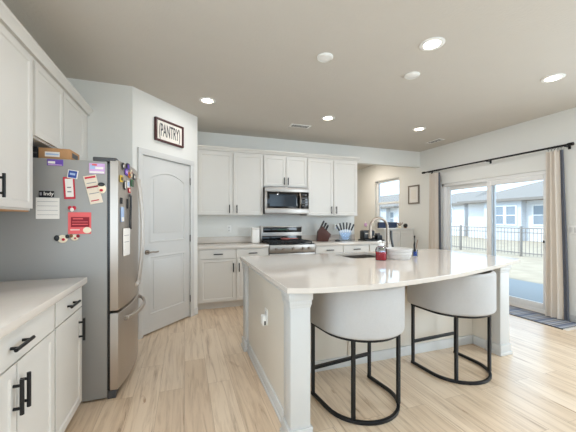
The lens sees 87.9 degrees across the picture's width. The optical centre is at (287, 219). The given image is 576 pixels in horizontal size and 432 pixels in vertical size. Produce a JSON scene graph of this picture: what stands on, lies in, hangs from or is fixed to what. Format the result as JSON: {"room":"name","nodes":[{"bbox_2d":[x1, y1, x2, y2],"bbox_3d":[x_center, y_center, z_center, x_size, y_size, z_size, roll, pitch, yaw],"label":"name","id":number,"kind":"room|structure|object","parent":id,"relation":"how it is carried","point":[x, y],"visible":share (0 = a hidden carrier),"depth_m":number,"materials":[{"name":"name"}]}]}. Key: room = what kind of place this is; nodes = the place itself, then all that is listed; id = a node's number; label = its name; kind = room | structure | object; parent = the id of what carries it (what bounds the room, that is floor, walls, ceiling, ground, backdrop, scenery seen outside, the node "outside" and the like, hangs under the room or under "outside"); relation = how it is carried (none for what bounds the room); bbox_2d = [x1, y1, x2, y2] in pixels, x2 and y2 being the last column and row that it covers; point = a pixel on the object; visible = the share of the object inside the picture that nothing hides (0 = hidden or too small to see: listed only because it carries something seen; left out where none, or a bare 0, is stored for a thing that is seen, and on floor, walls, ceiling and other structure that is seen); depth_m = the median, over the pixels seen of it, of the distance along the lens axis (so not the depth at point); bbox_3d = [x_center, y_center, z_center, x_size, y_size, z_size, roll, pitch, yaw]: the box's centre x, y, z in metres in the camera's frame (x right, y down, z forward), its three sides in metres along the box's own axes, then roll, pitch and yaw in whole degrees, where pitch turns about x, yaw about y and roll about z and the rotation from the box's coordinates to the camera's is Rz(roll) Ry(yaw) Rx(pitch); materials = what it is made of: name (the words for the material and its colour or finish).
{"room":"kitchen","nodes":[
{"label":"kitchen","id":0,"kind":"room"},
{"bbox_2d":[67,78,131,166],"bbox_3d":[-2.009,-0.057,3.098,0.727,2.710,0.100,0,0,-19],"label":"wall","id":1,"kind":"structure","parent":0,"point":[109,125],"depth_m":3.10,"materials":[{"name":"paint"}]},
{"bbox_2d":[132,86,196,308],"bbox_3d":[-1.494,-0.057,3.664,0.100,2.710,1.030,0,0,23],"label":"wall","id":2,"kind":"structure","parent":0,"point":[145,106],"depth_m":3.55,"materials":[{"name":"paint"}]},
{"bbox_2d":[138,147,193,339],"bbox_3d":[-1.491,0.258,3.650,0.117,2.080,0.883,0,0,23],"label":"trim","id":3,"kind":"structure","parent":2,"relation":"attached to","point":[141,151],"depth_m":3.63,"materials":[{"name":"white wood"}]},
{"bbox_2d":[143,155,190,334],"bbox_3d":[-1.446,0.285,3.632,0.094,1.994,0.766,0,0,23],"label":"door","id":4,"kind":"structure","parent":2,"relation":"in","point":[166,184],"depth_m":3.59,"materials":[{"name":"white wood"}]},
{"bbox_2d":[154,116,183,147],"bbox_3d":[-1.435,-1.047,3.632,0.031,0.266,0.449,0,0,23],"label":"wall sign","id":5,"kind":"object","parent":2,"relation":"attached to","point":[167,132],"visible":1,"depth_m":3.61,"materials":[{"name":"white wood"}]},
{"bbox_2d":[2,0,575,169],"bbox_3d":[0.977,-1.503,2.455,6.547,0.218,12.600,0,0,-19],"label":"ceiling","id":6,"kind":"structure","parent":0,"point":[261,68],"depth_m":2.66,"materials":[{"name":"white paint"}]},
{"bbox_2d":[199,97,215,103],"bbox_3d":[-0.955,-1.407,3.547,0.190,0.009,0.190,0,0,-19],"label":"recessed light","id":7,"kind":"object","parent":6,"relation":"in","point":[206,100],"visible":1,"depth_m":3.54,"materials":[{"name":"white plastic"}]},
{"bbox_2d":[289,124,310,128],"bbox_3d":[0.181,-1.408,4.514,0.320,0.008,0.140,0,0,-19],"label":"ceiling vent","id":8,"kind":"object","parent":6,"relation":"in","point":[290,125],"visible":1,"depth_m":4.52,"materials":[{"name":"white plastic"}]},
{"bbox_2d":[321,116,334,120],"bbox_3d":[0.556,-1.407,4.158,0.190,0.009,0.190,0,0,-19],"label":"recessed light","id":9,"kind":"object","parent":6,"relation":"in","point":[326,118],"visible":1,"depth_m":4.16,"materials":[{"name":"white plastic"}]},
{"bbox_2d":[412,127,425,130],"bbox_3d":[2.044,-1.407,4.664,0.190,0.009,0.190,0,0,-19],"label":"recessed light","id":10,"kind":"object","parent":6,"relation":"in","point":[417,128],"visible":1,"depth_m":4.66,"materials":[{"name":"white plastic"}]},
{"bbox_2d":[419,37,444,50],"bbox_3d":[1.159,-1.407,2.405,0.190,0.009,0.190,0,0,-19],"label":"recessed light","id":11,"kind":"object","parent":6,"relation":"in","point":[433,43],"visible":1,"depth_m":2.40,"materials":[{"name":"white plastic"}]},
{"bbox_2d":[426,138,444,143],"bbox_3d":[2.645,-1.408,5.378,0.140,0.008,0.320,0,0,-19],"label":"ceiling vent","id":12,"kind":"object","parent":6,"relation":"in","point":[439,139],"visible":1,"depth_m":5.39,"materials":[{"name":"white plastic"}]},
{"bbox_2d":[541,73,565,82],"bbox_3d":[2.643,-1.407,2.983,0.190,0.009,0.190,0,0,-19],"label":"recessed light","id":13,"kind":"object","parent":6,"relation":"in","point":[551,78],"visible":1,"depth_m":2.98,"materials":[{"name":"white plastic"}]},
{"bbox_2d":[197,131,419,236],"bbox_3d":[-0.097,-0.057,5.326,5.997,2.710,0.120,0,0,-19],"label":"wall","id":14,"kind":"structure","parent":0,"point":[207,225],"depth_m":5.31,"materials":[{"name":"paint"}]},
{"bbox_2d":[197,236,250,242],"bbox_3d":[-0.981,0.334,4.944,1.040,0.100,0.020,0,0,-19],"label":"backsplash","id":15,"kind":"structure","parent":14,"relation":"attached to","point":[235,239],"depth_m":4.91,"materials":[{"name":"white stone"}]},
{"bbox_2d":[197,149,262,215],"bbox_3d":[-0.929,-0.561,4.779,1.030,0.992,0.360,0,0,-19],"label":"upper cabinet","id":16,"kind":"object","parent":14,"relation":"attached to","point":[228,183],"visible":0.98,"depth_m":4.63,"materials":[{"name":"white wood"}]},
{"bbox_2d":[263,154,306,187],"bbox_3d":[-0.081,-0.794,5.073,0.758,0.525,0.360,0,0,-19],"label":"upper cabinet","id":17,"kind":"object","parent":14,"relation":"attached to","point":[278,170],"visible":0.96,"depth_m":4.93,"materials":[{"name":"white wood"}]},
{"bbox_2d":[263,187,308,213],"bbox_3d":[-0.063,-0.306,5.021,0.752,0.425,0.450,0,0,-19],"label":"microwave","id":18,"kind":"object","parent":17,"relation":"attached to","point":[276,200],"visible":0.98,"depth_m":4.85,"materials":[{"name":"silver metal"}]},
{"bbox_2d":[300,157,356,215],"bbox_3d":[0.745,-0.561,5.359,0.985,0.992,0.360,0,0,-19],"label":"upper cabinet","id":19,"kind":"object","parent":14,"relation":"attached to","point":[331,183],"visible":0.99,"depth_m":5.22,"materials":[{"name":"white wood"}]},
{"bbox_2d":[197,144,360,160],"bbox_3d":[-0.080,-1.086,5.078,2.829,0.062,0.359,0,0,-19],"label":"trim","id":20,"kind":"structure","parent":19,"relation":"attached to","point":[201,147],"depth_m":4.86,"materials":[{"name":"white wood"}]},
{"bbox_2d":[302,234,354,240],"bbox_3d":[0.756,0.334,5.546,1.100,0.100,0.020,0,0,-19],"label":"backsplash","id":21,"kind":"structure","parent":14,"relation":"attached to","point":[352,236],"depth_m":5.56,"materials":[{"name":"white stone"}]},
{"bbox_2d":[64,305,575,431],"bbox_3d":[0.906,1.348,2.430,6.037,0.100,12.200,0,0,-19],"label":"floor","id":22,"kind":"structure","parent":0,"point":[194,373],"depth_m":2.28,"materials":[{"name":"brown wood"}]},
{"bbox_2d":[0,305,53,431],"bbox_3d":[-1.355,0.861,1.098,0.648,0.874,0.748,0,0,-19],"label":"base cabinet","id":23,"kind":"object","parent":22,"relation":"on","point":[27,352],"visible":0.98,"depth_m":1.28,"materials":[{"name":"white wood"}]},
{"bbox_2d":[0,277,86,338],"bbox_3d":[-1.435,0.354,1.304,0.634,0.140,1.245,0,0,-19],"label":"countertop","id":24,"kind":"structure","parent":23,"relation":"on","point":[20,301],"depth_m":1.49,"materials":[{"name":"white stone"}]},
{"bbox_2d":[52,286,84,431],"bbox_3d":[-1.549,0.861,1.659,0.648,0.874,0.435,0,0,-19],"label":"base cabinet","id":25,"kind":"object","parent":22,"relation":"on","point":[68,321],"visible":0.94,"depth_m":1.73,"materials":[{"name":"white wood"}]},
{"bbox_2d":[0,157,145,401],"bbox_3d":[-1.670,0.425,2.506,0.857,1.745,0.910,0,0,-19],"label":"refrigerator","id":26,"kind":"object","parent":22,"relation":"on","point":[29,250],"visible":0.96,"depth_m":2.12,"materials":[{"name":"grey metal"}]},
{"bbox_2d":[33,146,38,157],"bbox_3d":[-1.780,-0.461,2.134,0.058,0.085,0.203,0,0,-19],"label":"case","id":27,"kind":"object","parent":26,"relation":"on","point":[35,148],"visible":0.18,"depth_m":2.05,"materials":[{"name":"black plastic"}]},
{"bbox_2d":[39,191,53,196],"bbox_3d":[-1.641,-0.172,2.031,0.086,0.043,0.005,0,0,-19],"label":"magnet","id":28,"kind":"object","parent":26,"relation":"attached to","point":[41,193],"visible":1,"depth_m":2.03,"materials":[{"name":"black plastic"}]},
{"bbox_2d":[36,197,59,218],"bbox_3d":[-1.635,-0.076,2.034,0.133,0.144,0.004,0,0,-19],"label":"sheet","id":29,"kind":"object","parent":26,"relation":"attached to","point":[46,208],"visible":1,"depth_m":2.03,"materials":[{"name":"white paper"}]},
{"bbox_2d":[47,159,62,165],"bbox_3d":[-1.595,-0.390,2.048,0.091,0.042,0.004,0,0,-19],"label":"card","id":30,"kind":"object","parent":26,"relation":"attached to","point":[54,162],"visible":1,"depth_m":2.05,"materials":[{"name":"purple paper"}]},
{"bbox_2d":[39,147,78,159],"bbox_3d":[-1.658,-0.457,2.176,0.185,0.078,0.202,0,0,-19],"label":"cardboard box","id":31,"kind":"object","parent":26,"relation":"on","point":[52,153],"visible":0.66,"depth_m":2.09,"materials":[{"name":"brown cardboard"}]},
{"bbox_2d":[54,235,68,242],"bbox_3d":[-1.556,0.133,2.056,0.089,0.058,0.014,0,0,-19],"label":"magnet","id":32,"kind":"object","parent":26,"relation":"attached to","point":[62,238],"visible":1,"depth_m":2.06,"materials":[{"name":"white plastic"}]},
{"bbox_2d":[63,177,75,198],"bbox_3d":[-1.518,-0.218,2.074,0.074,0.155,0.004,0,0,-19],"label":"pad","id":33,"kind":"object","parent":26,"relation":"attached to","point":[68,183],"visible":1,"depth_m":2.07,"materials":[{"name":"white paper"}]},
{"bbox_2d":[68,206,75,211],"bbox_3d":[-1.501,-0.074,2.077,0.050,0.040,0.011,0,0,-19],"label":"magnet","id":34,"kind":"object","parent":26,"relation":"attached to","point":[70,208],"visible":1,"depth_m":2.07,"materials":[{"name":"white plastic"}]},
{"bbox_2d":[67,169,78,178],"bbox_3d":[-1.497,-0.314,2.079,0.068,0.066,0.008,0,0,-19],"label":"magnet","id":35,"kind":"object","parent":26,"relation":"attached to","point":[73,174],"visible":1,"depth_m":2.08,"materials":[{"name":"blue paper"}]},
{"bbox_2d":[68,170,76,177],"bbox_3d":[-1.496,-0.314,2.077,0.050,0.048,0.001,8,-3,-19],"label":"print","id":36,"kind":"object","parent":35,"relation":"attached to","point":[71,173],"depth_m":2.08},
{"bbox_2d":[69,234,79,240],"bbox_3d":[-1.485,0.125,2.081,0.062,0.046,0.014,0,0,-19],"label":"magnet","id":37,"kind":"object","parent":26,"relation":"attached to","point":[74,237],"visible":1,"depth_m":2.08},
{"bbox_2d":[68,212,90,233],"bbox_3d":[-1.459,0.025,2.095,0.139,0.151,0.005,0,0,-19],"label":"card","id":38,"kind":"object","parent":26,"relation":"attached to","point":[78,222],"visible":1,"depth_m":2.09,"materials":[{"name":"red paper"}]},
{"bbox_2d":[83,227,90,232],"bbox_3d":[-1.416,0.075,2.109,0.050,0.044,0.004,0,0,-19],"label":"food picture","id":39,"kind":"object","parent":38,"relation":"attached to","point":[85,229],"depth_m":2.11},
{"bbox_2d":[83,174,102,204],"bbox_3d":[-1.383,-0.213,2.122,0.123,0.215,0.004,0,0,-19],"label":"menu","id":40,"kind":"object","parent":26,"relation":"attached to","point":[91,183],"visible":1,"depth_m":2.12,"materials":[{"name":"beige paper"}]},
{"bbox_2d":[89,163,104,173],"bbox_3d":[-1.361,-0.362,2.129,0.097,0.073,0.004,0,0,-19],"label":"card","id":41,"kind":"object","parent":26,"relation":"attached to","point":[94,168],"visible":1,"depth_m":2.13,"materials":[{"name":"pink paper"}]},
{"bbox_2d":[98,182,105,192],"bbox_3d":[-1.329,-0.225,2.135,0.051,0.078,0.014,0,0,-19],"label":"magnet","id":42,"kind":"object","parent":26,"relation":"attached to","point":[102,188],"visible":1,"depth_m":2.13,"materials":[{"name":"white plastic"}]},
{"bbox_2d":[121,207,123,221],"bbox_3d":[-1.238,-0.037,2.237,0.007,0.110,0.050,0,0,-7],"label":"magnet","id":43,"kind":"object","parent":26,"relation":"attached to","point":[122,208],"visible":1,"depth_m":2.23,"materials":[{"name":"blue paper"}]},
{"bbox_2d":[123,228,129,255],"bbox_3d":[-1.252,0.173,2.322,0.003,0.210,0.145,0,0,-10],"label":"sheet","id":44,"kind":"object","parent":26,"relation":"attached to","point":[126,231],"visible":0.92,"depth_m":2.32,"materials":[{"name":"white paper"}]},
{"bbox_2d":[129,194,131,228],"bbox_3d":[-1.258,-0.064,2.385,0.017,0.284,0.048,0,0,-11],"label":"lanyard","id":45,"kind":"object","parent":26,"relation":"hanging from","point":[130,195],"visible":1,"depth_m":2.38,"materials":[{"name":"grey plastic"}]},
{"bbox_2d":[197,247,268,309],"bbox_3d":[-0.876,0.861,4.641,1.040,0.874,0.655,0,0,-19],"label":"base cabinet","id":46,"kind":"object","parent":22,"relation":"on","point":[219,271],"visible":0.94,"depth_m":4.32,"materials":[{"name":"white wood"}]},
{"bbox_2d":[197,236,268,249],"bbox_3d":[-0.880,0.354,4.655,1.040,0.140,0.633,0,0,-19],"label":"countertop","id":47,"kind":"structure","parent":46,"relation":"on","point":[234,242],"depth_m":4.77,"materials":[{"name":"white stone"}]},
{"bbox_2d":[251,228,259,242],"bbox_3d":[-0.537,0.259,4.894,0.128,0.250,0.114,0,0,-19],"label":"canister","id":48,"kind":"object","parent":47,"relation":"on","point":[255,232],"visible":0.98,"depth_m":4.84,"materials":[{"name":"white ceramic"}]},
{"bbox_2d":[260,226,314,254],"bbox_3d":[-0.015,0.696,4.917,0.760,1.165,0.698,0,0,-19],"label":"range","id":49,"kind":"object","parent":22,"relation":"on","point":[270,235],"visible":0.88,"depth_m":4.90,"materials":[{"name":"silver metal"}]},
{"bbox_2d":[261,242,313,244],"bbox_3d":[-0.026,0.389,4.949,0.760,0.018,0.570,0,0,-19],"label":"cooktop","id":50,"kind":"object","parent":49,"relation":"in","point":[269,243],"depth_m":4.72,"materials":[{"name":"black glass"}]},
{"bbox_2d":[315,244,368,253],"bbox_3d":[0.818,0.861,5.229,1.010,0.874,0.655,0,0,-19],"label":"base cabinet","id":51,"kind":"object","parent":22,"relation":"on","point":[364,247],"visible":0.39,"depth_m":4.94,"materials":[{"name":"white wood"}]},
{"bbox_2d":[302,234,390,245],"bbox_3d":[1.045,0.354,5.322,1.500,0.140,0.633,0,0,-19],"label":"countertop","id":52,"kind":"structure","parent":51,"relation":"on","point":[331,241],"depth_m":5.21,"materials":[{"name":"white stone"}]},
{"bbox_2d":[316,221,330,241],"bbox_3d":[0.624,0.202,5.251,0.248,0.363,0.126,0,0,-1],"label":"knife block","id":53,"kind":"object","parent":52,"relation":"on","point":[323,235],"visible":1,"depth_m":5.19,"materials":[{"name":"brown wood"}]},
{"bbox_2d":[336,222,353,240],"bbox_3d":[1.027,0.218,5.372,0.383,0.330,0.100,0,0,-19],"label":"stand","id":54,"kind":"object","parent":52,"relation":"on","point":[345,236],"visible":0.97,"depth_m":5.37,"materials":[{"name":"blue plastic"}]},
{"bbox_2d":[358,239,384,240],"bbox_3d":[1.540,0.374,5.529,0.403,0.018,0.303,0,0,-19],"label":"tray","id":55,"kind":"object","parent":52,"relation":"on","point":[358,239],"visible":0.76,"depth_m":5.42,"materials":[{"name":"black plastic"}]},
{"bbox_2d":[360,230,374,239],"bbox_3d":[1.465,0.287,5.516,0.240,0.176,0.165,0,0,-19],"label":"toaster","id":56,"kind":"object","parent":55,"relation":"on","point":[364,234],"visible":0.83,"depth_m":5.46,"materials":[{"name":"black plastic"}]},
{"bbox_2d":[374,233,381,239],"bbox_3d":[1.667,0.312,5.573,0.110,0.125,0.160,0,0,-19],"label":"coffee grinder","id":57,"kind":"object","parent":55,"relation":"on","point":[378,236],"visible":0.84,"depth_m":5.51,"materials":[{"name":"black plastic"}]},
{"bbox_2d":[310,286,404,425],"bbox_3d":[0.527,0.862,2.121,0.616,0.869,0.543,0,0,-26],"label":"counter stool","id":58,"kind":"object","parent":22,"relation":"on","point":[376,315],"visible":0.77,"depth_m":1.90,"materials":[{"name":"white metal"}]},
{"bbox_2d":[241,255,512,431],"bbox_3d":[0.905,0.857,2.785,2.437,0.882,1.520,0,0,-19],"label":"kitchen island","id":59,"kind":"object","parent":22,"relation":"on","point":[279,351],"visible":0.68,"depth_m":2.56,"materials":[{"name":"paint"}]},
{"bbox_2d":[261,314,266,325],"bbox_3d":[-0.187,0.774,2.303,0.032,0.070,0.069,0,0,-19],"label":"plug adapter","id":60,"kind":"object","parent":59,"relation":"attached to","point":[263,316],"visible":1,"depth_m":2.27,"materials":[{"name":"white plastic"}]},
{"bbox_2d":[240,249,519,293],"bbox_3d":[0.974,0.492,2.762,2.566,0.217,1.574,0,0,-19],"label":"island countertop","id":61,"kind":"structure","parent":59,"relation":"on","point":[360,271],"depth_m":2.29,"materials":[{"name":"white quartz"}]},
{"bbox_2d":[344,255,374,257],"bbox_3d":[0.787,0.508,3.225,0.488,0.185,0.468,0,0,-19],"label":"sink","id":62,"kind":"object","parent":61,"relation":"in","point":[352,256],"depth_m":3.47,"materials":[{"name":"silver metal"}]},
{"bbox_2d":[368,217,388,251],"bbox_3d":[1.021,0.176,3.422,0.278,0.416,0.139,0,0,-19],"label":"faucet","id":63,"kind":"object","parent":61,"relation":"on","point":[375,218],"visible":0.76,"depth_m":3.39,"materials":[{"name":"silver metal"}]},
{"bbox_2d":[375,240,386,260],"bbox_3d":[0.882,0.290,2.835,0.105,0.187,0.104,0,0,-19],"label":"soap bottle","id":64,"kind":"object","parent":61,"relation":"on","point":[379,255],"visible":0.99,"depth_m":2.81,"materials":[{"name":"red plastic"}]},
{"bbox_2d":[390,231,393,246],"bbox_3d":[1.184,0.253,3.305,0.129,0.260,0.080,0,0,-19],"label":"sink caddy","id":65,"kind":"object","parent":61,"relation":"on","point":[391,237],"visible":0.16,"depth_m":3.28,"materials":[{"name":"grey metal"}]},
{"bbox_2d":[385,247,412,259],"bbox_3d":[1.079,0.333,2.919,0.256,0.102,0.256,0,0,-19],"label":"bowl","id":66,"kind":"object","parent":61,"relation":"on","point":[394,253],"visible":0.94,"depth_m":2.83,"materials":[{"name":"white ceramic"}]},
{"bbox_2d":[412,236,417,256],"bbox_3d":[1.319,0.276,3.103,0.055,0.215,0.055,0,0,26],"label":"brush holder","id":67,"kind":"object","parent":61,"relation":"on","point":[414,253],"visible":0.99,"depth_m":3.10,"materials":[{"name":"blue plastic"}]},
{"bbox_2d":[369,244,391,250],"bbox_3d":[1.522,0.861,5.472,0.470,0.874,0.655,0,0,-19],"label":"base cabinet","id":68,"kind":"object","parent":22,"relation":"on","point":[372,247],"visible":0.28,"depth_m":5.15,"materials":[{"name":"white wood"}]},
{"bbox_2d":[375,228,414,249],"bbox_3d":[2.256,0.742,6.333,0.760,1.112,0.330,0,0,-19],"label":"base cabinet","id":69,"kind":"object","parent":22,"relation":"on","point":[402,237],"visible":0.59,"depth_m":6.21,"materials":[{"name":"white wood"}]},
{"bbox_2d":[407,270,495,384],"bbox_3d":[1.460,0.862,2.579,0.616,0.869,0.543,0,0,-22],"label":"counter stool","id":70,"kind":"object","parent":22,"relation":"on","point":[473,296],"visible":0.94,"depth_m":2.37,"materials":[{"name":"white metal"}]},
{"bbox_2d":[509,305,575,330],"bbox_3d":[3.157,1.293,4.375,0.424,0.009,1.760,0,0,-19],"label":"rug","id":71,"kind":"object","parent":22,"relation":"on","point":[562,324],"visible":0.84,"depth_m":3.87,"materials":[{"name":"grey fabric"}]},
{"bbox_3d":[2.053,0.928,6.903,0.840,0.740,0.560,0,0,-19],"label":"desk","id":72,"kind":"object","parent":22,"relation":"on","visible":0},
{"bbox_2d":[377,222,396,227],"bbox_3d":[2.277,0.310,6.869,0.520,0.495,0.190,0,0,-19],"label":"monitor","id":73,"kind":"object","parent":72,"relation":"on","point":[379,224],"visible":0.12,"depth_m":6.82,"materials":[{"name":"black plastic"}]},
{"bbox_2d":[354,107,575,315],"bbox_3d":[3.814,-0.057,3.438,0.160,2.710,12.000,0,0,-19],"label":"wall","id":74,"kind":"structure","parent":0,"point":[559,128],"depth_m":4.97,"materials":[{"name":"paint"}]},
{"bbox_2d":[373,178,398,227],"bbox_3d":[2.443,-0.387,7.305,0.160,1.170,0.975,0,0,-19],"label":"window","id":75,"kind":"structure","parent":74,"relation":"in","point":[395,179],"depth_m":7.67,"materials":[{"name":"white plastic"}]},
{"bbox_2d":[408,185,419,203],"bbox_3d":[2.690,-0.532,6.404,0.022,0.396,0.320,0,0,-19],"label":"framed picture","id":76,"kind":"object","parent":74,"relation":"attached to","point":[414,190],"visible":1,"depth_m":6.38,"materials":[{"name":"grey wood"}]},
{"bbox_2d":[411,190,415,198],"bbox_3d":[2.690,-0.532,6.404,0.001,0.200,0.140,0,0,-19],"label":"print","id":77,"kind":"object","parent":76,"relation":"attached to","point":[413,192],"depth_m":6.41},
{"bbox_2d":[442,170,545,313],"bbox_3d":[3.297,0.310,4.889,0.148,1.975,1.840,0,0,-19],"label":"door","id":78,"kind":"structure","parent":74,"relation":"in","point":[490,183],"depth_m":4.83,"materials":[{"name":"white plastic"}]},
{"bbox_2d":[422,142,574,173],"bbox_3d":[3.166,-0.930,4.896,0.110,0.066,2.490,0,0,-19],"label":"curtain rod","id":79,"kind":"object","parent":74,"relation":"attached to","point":[570,144],"visible":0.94,"depth_m":4.46,"materials":[{"name":"black metal"}]},
{"bbox_2d":[429,169,441,248],"bbox_3d":[2.834,0.160,5.755,0.098,2.236,0.300,0,0,-19],"label":"curtain","id":80,"kind":"object","parent":79,"relation":"hanging from","point":[434,178],"visible":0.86,"depth_m":5.72,"materials":[{"name":"beige fabric"}]},
{"bbox_2d":[545,145,569,320],"bbox_3d":[3.487,0.160,3.870,0.098,2.236,0.250,0,0,-19],"label":"curtain","id":81,"kind":"object","parent":79,"relation":"hanging from","point":[557,273],"visible":1,"depth_m":3.86,"materials":[{"name":"beige fabric"}]},
{"bbox_2d":[568,225,575,234],"bbox_3d":[3.606,0.133,3.779,0.010,0.116,0.120,0,0,-19],"label":"light switch","id":82,"kind":"object","parent":74,"relation":"attached to","point":[571,228],"visible":1,"depth_m":3.79,"materials":[{"name":"white plastic"}]},
{"bbox_2d":[569,314,575,321],"bbox_3d":[3.770,1.256,3.301,0.014,0.085,1.470,0,0,-19],"label":"baseboard","id":83,"kind":"structure","parent":74,"relation":"attached to","point":[572,317],"depth_m":3.78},
{"bbox_3d":[-1.415,-0.057,0.092,0.120,2.710,9.100,0,0,-19],"label":"wall","id":84,"kind":"structure","parent":0,"visible":0},
{"bbox_2d":[0,209,28,211],"bbox_3d":[-1.671,-0.053,1.506,0.303,0.008,0.720,0,0,-19],"label":"trim","id":85,"kind":"structure","parent":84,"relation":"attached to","point":[1,210],"depth_m":1.84,"materials":[{"name":"wood"}]},
{"bbox_2d":[0,22,32,209],"bbox_3d":[-1.642,-0.557,1.516,0.360,1.000,0.735,0,0,-19],"label":"upper cabinet","id":86,"kind":"object","parent":84,"relation":"attached to","point":[16,63],"visible":1,"depth_m":1.72,"materials":[{"name":"white wood"}]},
{"bbox_2d":[0,0,92,115],"bbox_3d":[-1.696,-1.086,2.130,0.050,0.062,1.932,0,0,-19],"label":"trim","id":87,"kind":"structure","parent":86,"relation":"attached to","point":[9,21],"depth_m":1.95,"materials":[{"name":"white wood"}]},
{"bbox_2d":[30,54,83,159],"bbox_3d":[-1.958,-0.794,2.375,0.325,0.525,1.090,0,0,-19],"label":"upper cabinet","id":88,"kind":"object","parent":84,"relation":"attached to","point":[58,121],"visible":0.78,"depth_m":2.23,"materials":[{"name":"white wood"}]},
{"bbox_2d":[84,112,86,160],"bbox_3d":[-2.167,-0.794,2.934,0.315,0.525,0.104,0,0,-19],"label":"trim","id":89,"kind":"structure","parent":88,"relation":"attached to","point":[85,115],"depth_m":2.98,"materials":[{"name":"white wood"}]},
{"label":"outside","id":90,"kind":"structure","parent":0,"visible":0},
{"bbox_2d":[452,235,542,283],"bbox_3d":[24.071,1.508,29.507,55.190,0.180,100.000,0,0,-19],"label":"lawn","id":91,"kind":"structure","parent":90,"point":[529,268],"depth_m":12.45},
{"bbox_2d":[380,194,398,224],"bbox_3d":[13.494,-0.932,39.706,10.200,4.700,14.500,0,0,-19],"label":"house","id":92,"kind":"structure","parent":91,"relation":"on","point":[389,212],"depth_m":33.04,"materials":[{"name":"white"}]},
{"bbox_2d":[452,190,486,235],"bbox_3d":[18.338,-0.682,29.849,9.700,4.200,6.700,0,0,-19],"label":"house","id":93,"kind":"structure","parent":91,"relation":"on","point":[459,211],"depth_m":26.38,"materials":[{"name":"white"}]},
{"bbox_2d":[452,225,542,256],"bbox_3d":[6.769,0.838,17.729,0.070,1.160,29.220,0,0,-19],"label":"fence","id":94,"kind":"object","parent":91,"relation":"on","point":[520,232],"visible":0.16,"depth_m":11.69,"materials":[{"name":"metal"}]},
{"bbox_2d":[457,181,542,241],"bbox_3d":[20.337,-0.782,19.958,10.200,4.400,12.100,0,0,-19],"label":"house","id":95,"kind":"structure","parent":91,"relation":"on","point":[518,206],"depth_m":20.57,"materials":[{"name":"white"}]},
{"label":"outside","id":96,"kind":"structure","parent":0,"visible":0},
{"bbox_2d":[509,278,542,309],"bbox_3d":[4.645,1.408,4.784,2.290,0.100,10.000,0,0,-19],"label":"patio","id":97,"kind":"structure","parent":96,"point":[532,291],"depth_m":5.71,"materials":[{"name":"concrete"}]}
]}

